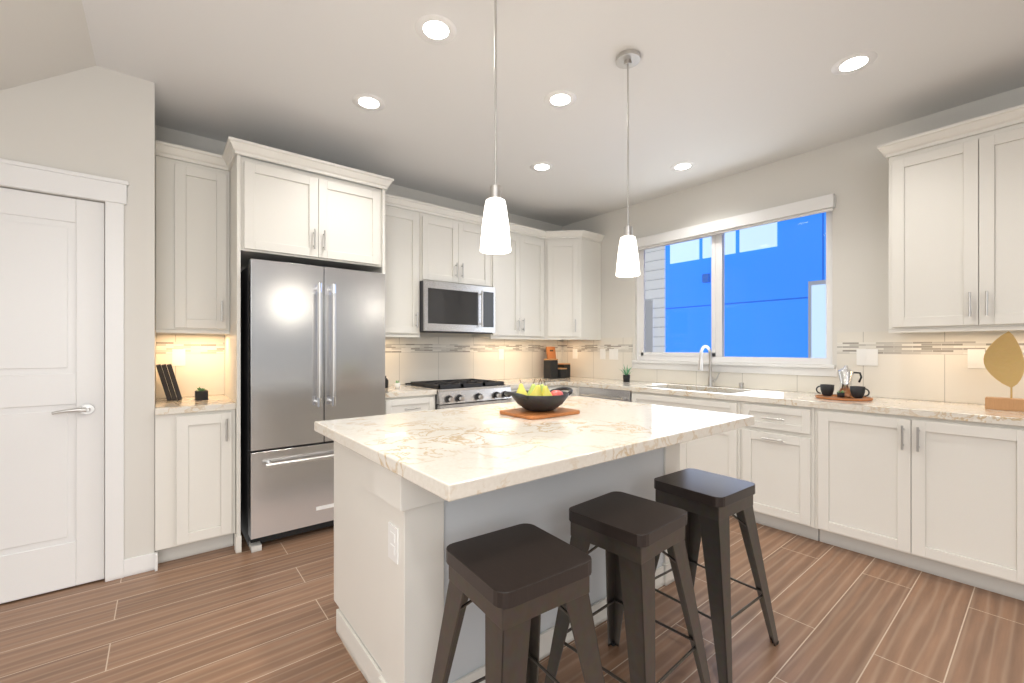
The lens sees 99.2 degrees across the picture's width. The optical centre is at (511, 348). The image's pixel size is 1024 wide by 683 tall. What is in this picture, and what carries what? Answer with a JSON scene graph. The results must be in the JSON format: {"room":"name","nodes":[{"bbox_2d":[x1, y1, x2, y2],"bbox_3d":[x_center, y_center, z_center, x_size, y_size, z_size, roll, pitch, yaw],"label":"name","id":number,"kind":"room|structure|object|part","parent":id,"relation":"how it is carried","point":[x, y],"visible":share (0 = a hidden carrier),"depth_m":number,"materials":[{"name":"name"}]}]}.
{"room":"kitchen","nodes":[
{"label":"kitchen","id":0,"kind":"room"},
{"bbox_2d":[0,0,95,90],"bbox_3d":[-2.108,-0.405,-0.095,2.870,2.210,3.899,0,0,-39],"label":"ceiling","id":1,"kind":"structure","parent":0,"point":[42,39],"depth_m":1.98,"materials":[{"name":"beige paint"}]},
{"bbox_2d":[0,66,154,558],"bbox_3d":[-3.465,-0.130,1.778,3.110,2.760,0.720,0,0,-39],"label":"wall","id":2,"kind":"structure","parent":0,"point":[96,120],"depth_m":2.40,"materials":[{"name":"beige paint"}]},
{"bbox_2d":[0,187,104,603],"bbox_3d":[-2.503,0.228,2.090,0.802,2.028,0.097,0,0,-39],"label":"pantry door","id":3,"kind":"structure","parent":2,"relation":"in","point":[52,359],"depth_m":2.23,"materials":[{"name":"white paint"}]},
{"bbox_3d":[-2.269,0.320,2.256,0.153,0.054,0.061,0,0,-39],"label":"pantry door handle","id":4,"kind":"part","parent":3,"relation":"part of","materials":[{"name":"silver metal"}]},
{"bbox_2d":[0,158,128,581],"bbox_3d":[-2.494,0.168,2.080,1.000,2.165,0.029,0,0,-39],"label":"door frame","id":5,"kind":"structure","parent":2,"relation":"attached to","point":[111,193],"depth_m":2.35,"materials":[{"name":"white paint"}]},
{"bbox_2d":[124,552,157,576],"bbox_3d":[0.441,1.202,0.034,6.999,0.095,6.899,0,0,-39],"label":"baseboard","id":6,"kind":"structure","parent":2,"relation":"attached to","point":[140,564],"depth_m":2.43,"materials":[{"name":"white paint"}]},
{"bbox_2d":[156,335,223,397],"bbox_3d":[-2.251,0.118,3.061,0.387,0.430,0.007,0,0,-39],"label":"tile backsplash","id":7,"kind":"structure","parent":2,"relation":"attached to","point":[203,368],"depth_m":3.07,"materials":[{"name":"beige tile"}]},
{"bbox_2d":[172,349,184,365],"bbox_3d":[-2.302,0.060,3.012,0.072,0.115,0.007,0,0,-39],"label":"electrical outlet plate","id":8,"kind":"object","parent":7,"relation":"attached to","point":[178,355],"depth_m":3.01,"materials":[{"name":"white plastic"}]},
{"bbox_2d":[155,125,561,402],"bbox_3d":[-0.883,-0.130,4.247,4.010,2.760,0.120,0,0,-39],"label":"wall","id":9,"kind":"structure","parent":0,"point":[180,138],"depth_m":4.04,"materials":[{"name":"beige paint"}]},
{"bbox_2d":[155,140,229,333],"bbox_3d":[-2.131,-0.683,2.912,0.386,1.170,0.386,0,0,-39],"label":"upper cabinet","id":10,"kind":"object","parent":9,"relation":"attached to","point":[192,248],"depth_m":2.79,"materials":[{"name":"beige paint"}]},
{"bbox_2d":[219,136,393,271],"bbox_3d":[-1.510,-0.939,3.204,1.042,0.658,0.713,0,0,-39],"label":"upper cabinet","id":11,"kind":"object","parent":9,"relation":"attached to","point":[290,215],"depth_m":2.93,"materials":[{"name":"beige paint"}]},
{"bbox_2d":[385,205,419,337],"bbox_3d":[-1.067,-0.644,3.771,0.451,1.092,0.386,0,0,-39],"label":"upper cabinet","id":12,"kind":"object","parent":9,"relation":"attached to","point":[402,272],"visible":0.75,"depth_m":3.70,"materials":[{"name":"beige paint"}]},
{"bbox_2d":[420,213,489,286],"bbox_3d":[-0.594,-0.892,4.152,0.760,0.595,0.386,0,0,-39],"label":"upper cabinet","id":13,"kind":"object","parent":9,"relation":"attached to","point":[450,252],"visible":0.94,"depth_m":4.00,"materials":[{"name":"beige paint"}]},
{"bbox_2d":[385,336,563,384],"bbox_3d":[-0.377,0.107,4.573,2.536,0.453,0.007,0,0,-39],"label":"tile backsplash","id":14,"kind":"structure","parent":9,"relation":"attached to","point":[424,358],"depth_m":4.47,"materials":[{"name":"beige tile"}]},
{"bbox_2d":[498,349,503,359],"bbox_3d":[-0.118,0.060,4.772,0.072,0.115,0.008,0,0,-39],"label":"electrical outlet plate","id":15,"kind":"object","parent":14,"relation":"attached to","point":[500,351],"depth_m":4.77,"materials":[{"name":"white plastic"}]},
{"bbox_2d":[385,193,603,339],"bbox_3d":[-0.166,-0.683,4.325,2.553,1.170,0.656,0,0,-39],"label":"upper cabinet","id":16,"kind":"object","parent":9,"relation":"attached to","point":[572,289],"depth_m":4.72,"materials":[{"name":"beige paint"}]},
{"bbox_2d":[420,280,494,333],"bbox_3d":[-0.571,-0.367,4.124,0.754,0.449,0.460,0,0,-39],"label":"microwave","id":17,"kind":"object","parent":16,"relation":"attached to","point":[446,307],"visible":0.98,"depth_m":3.94,"materials":[{"name":"silver metal"}]},
{"bbox_2d":[472,232,544,339],"bbox_3d":[-0.015,-0.644,4.620,0.724,1.092,0.386,0,0,-39],"label":"upper cabinet","id":18,"kind":"object","parent":9,"relation":"attached to","point":[517,277],"visible":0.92,"depth_m":4.49,"materials":[{"name":"beige paint"}]},
{"bbox_2d":[0,516,1023,682],"bbox_3d":[0.262,1.275,0.352,7.120,0.050,7.620,0,0,-39],"label":"floor","id":19,"kind":"structure","parent":0,"point":[266,613],"depth_m":1.96,"materials":[{"name":"brown wood"}]},
{"bbox_2d":[155,409,234,563],"bbox_3d":[-2.043,0.812,2.803,0.386,0.875,0.666,0,0,-39],"label":"base cabinet","id":20,"kind":"object","parent":19,"relation":"on","point":[194,483],"visible":0.94,"depth_m":2.58,"materials":[{"name":"beige paint"}]},
{"bbox_2d":[155,395,235,414],"bbox_3d":[-2.053,0.355,2.816,0.387,0.039,0.632,0,0,-39],"label":"countertop","id":21,"kind":"structure","parent":20,"relation":"on","point":[214,402],"depth_m":2.64,"materials":[{"name":"stone"}]},
{"bbox_2d":[156,364,181,400],"bbox_3d":[-2.251,0.217,2.861,0.133,0.233,0.170,0,0,-39],"label":"books","id":22,"kind":"object","parent":21,"relation":"on","point":[167,383],"visible":1,"depth_m":2.80,"materials":[{"name":"black paper"}]},
{"bbox_2d":[195,387,207,400],"bbox_3d":[-2.032,0.290,2.860,0.078,0.088,0.071,0,0,-39],"label":"potted plant","id":23,"kind":"object","parent":21,"relation":"on","point":[201,394],"visible":1,"depth_m":2.83,"materials":[{"name":"green plant"}]},
{"bbox_2d":[224,155,241,552],"bbox_3d":[-1.884,0.030,2.930,0.030,2.440,0.670,0,0,-39],"label":"surround panel","id":24,"kind":"object","parent":19,"relation":"on","point":[232,365],"depth_m":2.68,"materials":[{"name":"beige paint"}]},
{"bbox_2d":[241,259,384,552],"bbox_3d":[-1.457,0.350,3.169,0.852,1.800,0.776,0,0,-39],"label":"refrigerator","id":25,"kind":"object","parent":19,"relation":"on","point":[312,344],"visible":0.73,"depth_m":2.84,"materials":[{"name":"silver metal"}]},
{"bbox_2d":[370,189,384,273],"bbox_3d":[-1.165,0.030,3.515,0.020,2.440,0.663,0,0,-39],"label":"surround panel","id":26,"kind":"object","parent":19,"relation":"on","point":[380,270],"depth_m":3.26,"materials":[{"name":"beige paint"}]},
{"bbox_2d":[385,395,434,414],"bbox_3d":[-0.980,0.812,3.662,0.450,0.875,0.666,0,0,-39],"label":"base cabinet","id":27,"kind":"object","parent":19,"relation":"on","point":[395,405],"visible":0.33,"depth_m":3.43,"materials":[{"name":"beige paint"}]},
{"bbox_2d":[385,385,436,397],"bbox_3d":[-0.989,0.355,3.674,0.452,0.039,0.632,0,0,-39],"label":"countertop","id":28,"kind":"structure","parent":27,"relation":"on","point":[404,390],"depth_m":3.50,"materials":[{"name":"stone"}]},
{"bbox_2d":[385,376,387,387],"bbox_3d":[-1.097,0.282,3.740,0.072,0.104,0.071,0,0,-39],"label":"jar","id":29,"kind":"object","parent":28,"relation":"on","point":[386,382],"visible":0.31,"depth_m":3.72,"materials":[{"name":"black"}]},
{"bbox_2d":[394,380,399,387],"bbox_3d":[-0.974,0.300,3.696,0.062,0.068,0.056,0,0,-39],"label":"succulent","id":30,"kind":"object","parent":28,"relation":"on","point":[396,384],"visible":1,"depth_m":3.68,"materials":[{"name":"green plant"}]},
{"bbox_2d":[404,379,511,409],"bbox_3d":[-0.485,0.777,4.017,0.752,0.945,0.715,0,0,-39],"label":"range","id":31,"kind":"object","parent":19,"relation":"on","point":[455,393],"visible":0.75,"depth_m":3.79,"materials":[{"name":"silver metal"}]},
{"bbox_2d":[334,441,679,682],"bbox_3d":[0.041,0.812,2.203,1.672,0.875,0.846,0,0,-39],"label":"kitchen island","id":32,"kind":"object","parent":19,"relation":"on","point":[389,614],"visible":0.31,"depth_m":1.61,"materials":[{"name":"beige paint"}]},
{"bbox_2d":[388,522,398,564],"bbox_3d":[-0.393,0.640,1.437,0.007,0.115,0.072,0,0,-39],"label":"outlet","id":33,"kind":"object","parent":32,"relation":"attached to","point":[393,542],"visible":1,"depth_m":1.43,"materials":[{"name":"white plastic"}]},
{"bbox_2d":[314,396,754,501],"bbox_3d":[0.148,0.352,2.066,1.735,0.042,1.190,0,0,-39],"label":"island countertop","id":34,"kind":"structure","parent":32,"relation":"on","point":[450,454],"depth_m":1.63,"materials":[{"name":"stone"}]},
{"bbox_2d":[500,407,579,419],"bbox_3d":[0.141,0.322,2.221,0.340,0.016,0.270,0,0,-39],"label":"serving board","id":35,"kind":"object","parent":34,"relation":"on","point":[531,415],"visible":0.73,"depth_m":2.15,"materials":[{"name":"brown wood"}]},
{"bbox_2d":[504,379,572,411],"bbox_3d":[0.141,0.231,2.221,0.417,0.164,0.300,0,0,-39],"label":"fruit bowl","id":36,"kind":"object","parent":35,"relation":"on","point":[539,398],"visible":1,"depth_m":2.14,"materials":[{"name":"black ceramic"}]},
{"bbox_2d":[431,523,604,682],"bbox_3d":[0.014,0.912,1.232,0.430,0.675,0.430,0,0,-35],"label":"stool","id":37,"kind":"object","parent":19,"relation":"on","point":[513,583],"visible":1,"depth_m":1.17,"materials":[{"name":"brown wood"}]},
{"bbox_2d":[508,388,529,401],"bbox_3d":[-0.029,0.812,4.428,0.460,0.875,0.666,0,0,-39],"label":"base cabinet","id":38,"kind":"object","parent":19,"relation":"on","point":[512,399],"visible":0.04,"depth_m":4.10,"materials":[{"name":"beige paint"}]},
{"bbox_2d":[493,377,562,388],"bbox_3d":[0.050,0.355,4.511,0.690,0.039,0.634,0,0,-39],"label":"countertop","id":39,"kind":"structure","parent":38,"relation":"on","point":[527,382],"depth_m":4.46,"materials":[{"name":"stone"}]},
{"bbox_2d":[547,385,562,390],"bbox_3d":[0.252,0.812,4.656,0.260,0.875,0.666,0,0,-39],"label":"base cabinet","id":40,"kind":"object","parent":19,"relation":"on","point":[552,387],"visible":0.12,"depth_m":4.43,"materials":[{"name":"beige paint"}]},
{"bbox_2d":[563,385,578,395],"bbox_3d":[0.816,0.812,4.610,0.666,0.875,0.220,0,0,-39],"label":"base cabinet","id":41,"kind":"object","parent":19,"relation":"on","point":[575,392],"visible":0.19,"depth_m":4.38,"materials":[{"name":"beige paint"}]},
{"bbox_2d":[579,387,630,401],"bbox_3d":[1.078,0.813,4.282,0.666,0.874,0.604,0,0,-39],"label":"dishwasher","id":42,"kind":"object","parent":19,"relation":"on","point":[612,394],"visible":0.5,"depth_m":4.07,"materials":[{"name":"silver metal"}]},
{"bbox_2d":[545,491,710,682],"bbox_3d":[0.411,0.912,1.552,0.430,0.675,0.430,0,0,-42],"label":"stool","id":43,"kind":"object","parent":19,"relation":"on","point":[632,536],"visible":0.98,"depth_m":1.49,"materials":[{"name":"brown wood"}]},
{"bbox_2d":[631,388,740,516],"bbox_3d":[1.568,0.812,3.678,0.666,0.875,0.935,0,0,-39],"label":"base cabinet","id":44,"kind":"object","parent":19,"relation":"on","point":[719,453],"visible":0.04,"depth_m":3.31,"materials":[{"name":"beige paint"}]},
{"bbox_2d":[547,376,1023,425],"bbox_3d":[1.845,0.457,3.350,0.645,0.243,4.697,0,0,-39],"label":"countertop","id":45,"kind":"structure","parent":44,"relation":"on","point":[970,412],"depth_m":2.82,"materials":[{"name":"stone"}]},
{"bbox_2d":[543,359,557,378],"bbox_3d":[0.439,0.225,4.942,0.120,0.219,0.120,0,0,-39],"label":"canister","id":46,"kind":"object","parent":45,"relation":"on","point":[550,368],"visible":1,"depth_m":4.90,"materials":[{"name":"brown wood"}]},
{"bbox_2d":[546,347,555,358],"bbox_3d":[0.475,0.155,5.164,0.061,0.358,0.220,0,0,31],"label":"cutting board","id":47,"kind":"object","parent":45,"relation":"on","point":[551,352],"visible":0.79,"depth_m":5.15,"materials":[{"name":"brown wood"}]},
{"bbox_2d":[558,368,566,377],"bbox_3d":[0.558,0.277,4.986,0.104,0.114,0.104,0,0,-39],"label":"canister","id":48,"kind":"object","parent":45,"relation":"on","point":[562,372],"visible":0.79,"depth_m":4.94,"materials":[{"name":"brown wood"}]},
{"bbox_2d":[558,363,569,377],"bbox_3d":[0.603,0.252,5.081,0.114,0.164,0.114,0,0,-39],"label":"canister","id":49,"kind":"object","parent":45,"relation":"on","point":[564,365],"visible":0.6,"depth_m":5.04,"materials":[{"name":"brown wood"}]},
{"bbox_2d":[621,366,632,381],"bbox_3d":[1.165,0.242,4.390,0.204,0.183,0.219,0,0,-39],"label":"potted plant","id":50,"kind":"object","parent":45,"relation":"on","point":[626,377],"visible":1,"depth_m":4.38,"materials":[{"name":"green plant"}]},
{"bbox_2d":[698,345,719,386],"bbox_3d":[1.703,0.150,3.776,0.224,0.368,0.108,0,0,-39],"label":"faucet","id":51,"kind":"object","parent":45,"relation":"on","point":[711,380],"visible":1,"depth_m":3.82,"materials":[{"name":"silver metal"}]},
{"bbox_2d":[739,383,743,388],"bbox_3d":[1.914,0.309,3.639,0.038,0.050,0.038,0,0,-39],"label":"soap dispenser","id":52,"kind":"object","parent":45,"relation":"on","point":[741,385],"visible":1,"depth_m":3.63,"materials":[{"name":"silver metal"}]},
{"bbox_2d":[815,366,872,400],"bbox_3d":[2.222,0.224,2.924,0.310,0.220,0.310,0,0,-39],"label":"coffee set","id":53,"kind":"object","parent":45,"relation":"on","point":[847,391],"visible":1,"depth_m":2.93,"materials":[{"name":"brown wood"}]},
{"bbox_2d":[983,331,1023,411],"bbox_3d":[2.723,0.119,2.382,0.090,0.430,0.199,0,0,-39],"label":"leaf sculpture","id":54,"kind":"object","parent":45,"relation":"on","point":[1003,359],"visible":1,"depth_m":2.39,"materials":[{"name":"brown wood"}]},
{"bbox_2d":[654,468,778,682],"bbox_3d":[0.832,0.912,1.892,0.445,0.675,0.445,0,0,-39],"label":"stool","id":55,"kind":"object","parent":19,"relation":"on","point":[710,503],"visible":0.77,"depth_m":1.78,"materials":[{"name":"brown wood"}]},
{"bbox_2d":[741,401,818,540],"bbox_3d":[2.006,0.812,3.135,0.666,0.875,0.455,0,0,-39],"label":"base cabinet","id":56,"kind":"object","parent":19,"relation":"on","point":[778,455],"visible":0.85,"depth_m":2.92,"materials":[{"name":"beige paint"}]},
{"bbox_2d":[815,408,1023,600],"bbox_3d":[2.439,0.812,2.599,0.666,0.875,0.920,0,0,-39],"label":"base cabinet","id":57,"kind":"object","parent":19,"relation":"on","point":[943,498],"visible":0.98,"depth_m":2.37,"materials":[{"name":"beige paint"}]},
{"bbox_2d":[82,0,1023,225],"bbox_3d":[0.262,-1.535,0.352,7.120,0.050,7.620,0,0,-39],"label":"ceiling","id":58,"kind":"structure","parent":0,"point":[718,89],"depth_m":2.44,"materials":[{"name":"paint"}]},
{"bbox_2d":[352,93,384,111],"bbox_3d":[-0.877,-1.507,2.663,0.187,0.005,0.192,0,0,-39],"label":"recessed light","id":59,"kind":"object","parent":58,"relation":"in","point":[369,102],"depth_m":2.66,"materials":[{"name":"white paint"}]},
{"bbox_2d":[415,14,456,43],"bbox_3d":[-0.359,-1.507,2.055,0.190,0.005,0.191,0,0,-39],"label":"recessed light","id":60,"kind":"object","parent":58,"relation":"in","point":[437,28],"depth_m":2.05,"materials":[{"name":"white paint"}]},
{"bbox_2d":[480,0,510,253],"bbox_3d":[-0.064,-0.945,1.696,0.124,1.130,0.124,0,0,-39],"label":"pendant light","id":61,"kind":"object","parent":58,"relation":"hanging from","point":[495,236],"visible":1,"depth_m":1.67,"materials":[{"name":"white glass"}]},
{"bbox_3d":[-0.064,-0.480,1.696,0.120,0.200,0.120,0,0,-39],"label":"lamp shade","id":62,"kind":"part","parent":61,"relation":"part of","materials":[{"name":"white glass"}]},
{"bbox_2d":[530,162,553,171],"bbox_3d":[0.249,-1.507,3.610,0.191,0.005,0.191,0,0,-39],"label":"recessed light","id":63,"kind":"object","parent":58,"relation":"in","point":[539,166],"depth_m":3.61,"materials":[{"name":"white paint"}]},
{"bbox_2d":[544,90,576,108],"bbox_3d":[0.292,-1.507,2.631,0.189,0.005,0.192,0,0,-39],"label":"recessed light","id":64,"kind":"object","parent":58,"relation":"in","point":[559,99],"depth_m":2.63,"materials":[{"name":"white paint"}]},
{"bbox_2d":[616,49,639,276],"bbox_3d":[0.600,-0.945,2.258,0.124,1.130,0.124,0,0,-39],"label":"pendant light","id":65,"kind":"object","parent":58,"relation":"hanging from","point":[628,257],"visible":1,"depth_m":2.23,"materials":[{"name":"white glass"}]},
{"bbox_3d":[0.600,-0.480,2.258,0.120,0.200,0.120,0,0,-39],"label":"lamp shade","id":66,"kind":"part","parent":65,"relation":"part of","materials":[{"name":"white glass"}]},
{"bbox_2d":[670,161,694,171],"bbox_3d":[1.413,-1.507,3.598,0.194,0.005,0.188,0,0,-39],"label":"recessed light","id":67,"kind":"object","parent":58,"relation":"in","point":[687,165],"depth_m":3.60,"materials":[{"name":"white paint"}]},
{"bbox_2d":[831,51,876,74],"bbox_3d":[1.804,-1.507,2.300,0.195,0.005,0.190,0,0,-39],"label":"recessed light","id":68,"kind":"object","parent":58,"relation":"in","point":[845,66],"depth_m":2.30,"materials":[{"name":"white paint"}]},
{"bbox_2d":[562,86,1023,403],"bbox_3d":[3.023,-0.130,2.504,0.120,2.760,7.500,0,0,-39],"label":"wall","id":69,"kind":"structure","parent":0,"point":[852,174],"depth_m":3.21,"materials":[{"name":"beige paint"}]},
{"bbox_2d":[632,211,836,376],"bbox_3d":[1.849,-0.453,3.907,0.115,1.315,1.780,0,0,-39],"label":"window","id":70,"kind":"structure","parent":69,"relation":"in","point":[758,365],"depth_m":3.91,"materials":[{"name":"white plastic"}]},
{"bbox_2d":[636,194,835,250],"bbox_3d":[1.806,-0.630,3.873,0.054,1.000,1.760,0,0,-39],"label":"window blind","id":71,"kind":"object","parent":70,"relation":"attached to","point":[816,205],"visible":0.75,"depth_m":3.66,"materials":[{"name":"white paint"}]},
{"bbox_2d":[564,330,1023,403],"bbox_3d":[2.094,0.107,3.553,0.007,0.453,4.700,0,0,-39],"label":"tile backsplash","id":72,"kind":"structure","parent":69,"relation":"attached to","point":[930,366],"depth_m":2.98,"materials":[{"name":"beige tile"}]},
{"bbox_2d":[573,349,576,358],"bbox_3d":[0.751,0.060,5.206,0.007,0.115,0.072,0,0,-39],"label":"electrical outlet plate","id":73,"kind":"object","parent":72,"relation":"attached to","point":[574,350],"depth_m":5.20,"materials":[{"name":"white plastic"}]},
{"bbox_2d":[600,349,604,358],"bbox_3d":[1.015,0.060,4.879,0.008,0.115,0.072,0,0,-39],"label":"electrical outlet plate","id":74,"kind":"object","parent":72,"relation":"attached to","point":[602,351],"depth_m":4.88,"materials":[{"name":"white plastic"}]},
{"bbox_2d":[609,349,617,359],"bbox_3d":[1.109,0.060,4.763,0.008,0.115,0.118,0,0,-39],"label":"electrical outlet plate","id":75,"kind":"object","parent":72,"relation":"attached to","point":[613,353],"depth_m":4.76,"materials":[{"name":"white plastic"}]},
{"bbox_2d":[856,349,877,365],"bbox_3d":[2.487,0.060,3.055,0.008,0.115,0.118,0,0,-39],"label":"electrical outlet plate","id":76,"kind":"object","parent":72,"relation":"attached to","point":[867,357],"depth_m":3.05,"materials":[{"name":"white plastic"}]},
{"bbox_2d":[968,349,984,367],"bbox_3d":[2.817,0.060,2.646,0.007,0.115,0.072,0,0,-39],"label":"electrical outlet plate","id":77,"kind":"object","parent":72,"relation":"attached to","point":[975,356],"depth_m":2.64,"materials":[{"name":"white plastic"}]},
{"bbox_2d":[877,104,1023,332],"bbox_3d":[2.696,-0.683,2.503,0.386,1.170,0.866,0,0,-39],"label":"upper cabinet","id":78,"kind":"object","parent":69,"relation":"attached to","point":[956,235],"depth_m":2.47,"materials":[{"name":"beige paint"}]},
{"label":"outside","id":79,"kind":"structure","parent":0,"visible":0},
{"bbox_2d":[645,246,664,351],"bbox_3d":[0.374,-2.250,9.823,0.090,9.000,6.780,0,0,-39],"label":"house","id":80,"kind":"structure","parent":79,"point":[656,290],"depth_m":7.31,"materials":[{"name":"white plastic"}]},
{"bbox_2d":[665,212,825,357],"bbox_3d":[6.357,-2.250,7.282,3.090,9.000,6.750,0,0,-39],"label":"building","id":81,"kind":"structure","parent":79,"point":[801,298],"depth_m":7.54,"materials":[{"name":"blue paint"}]}
]}

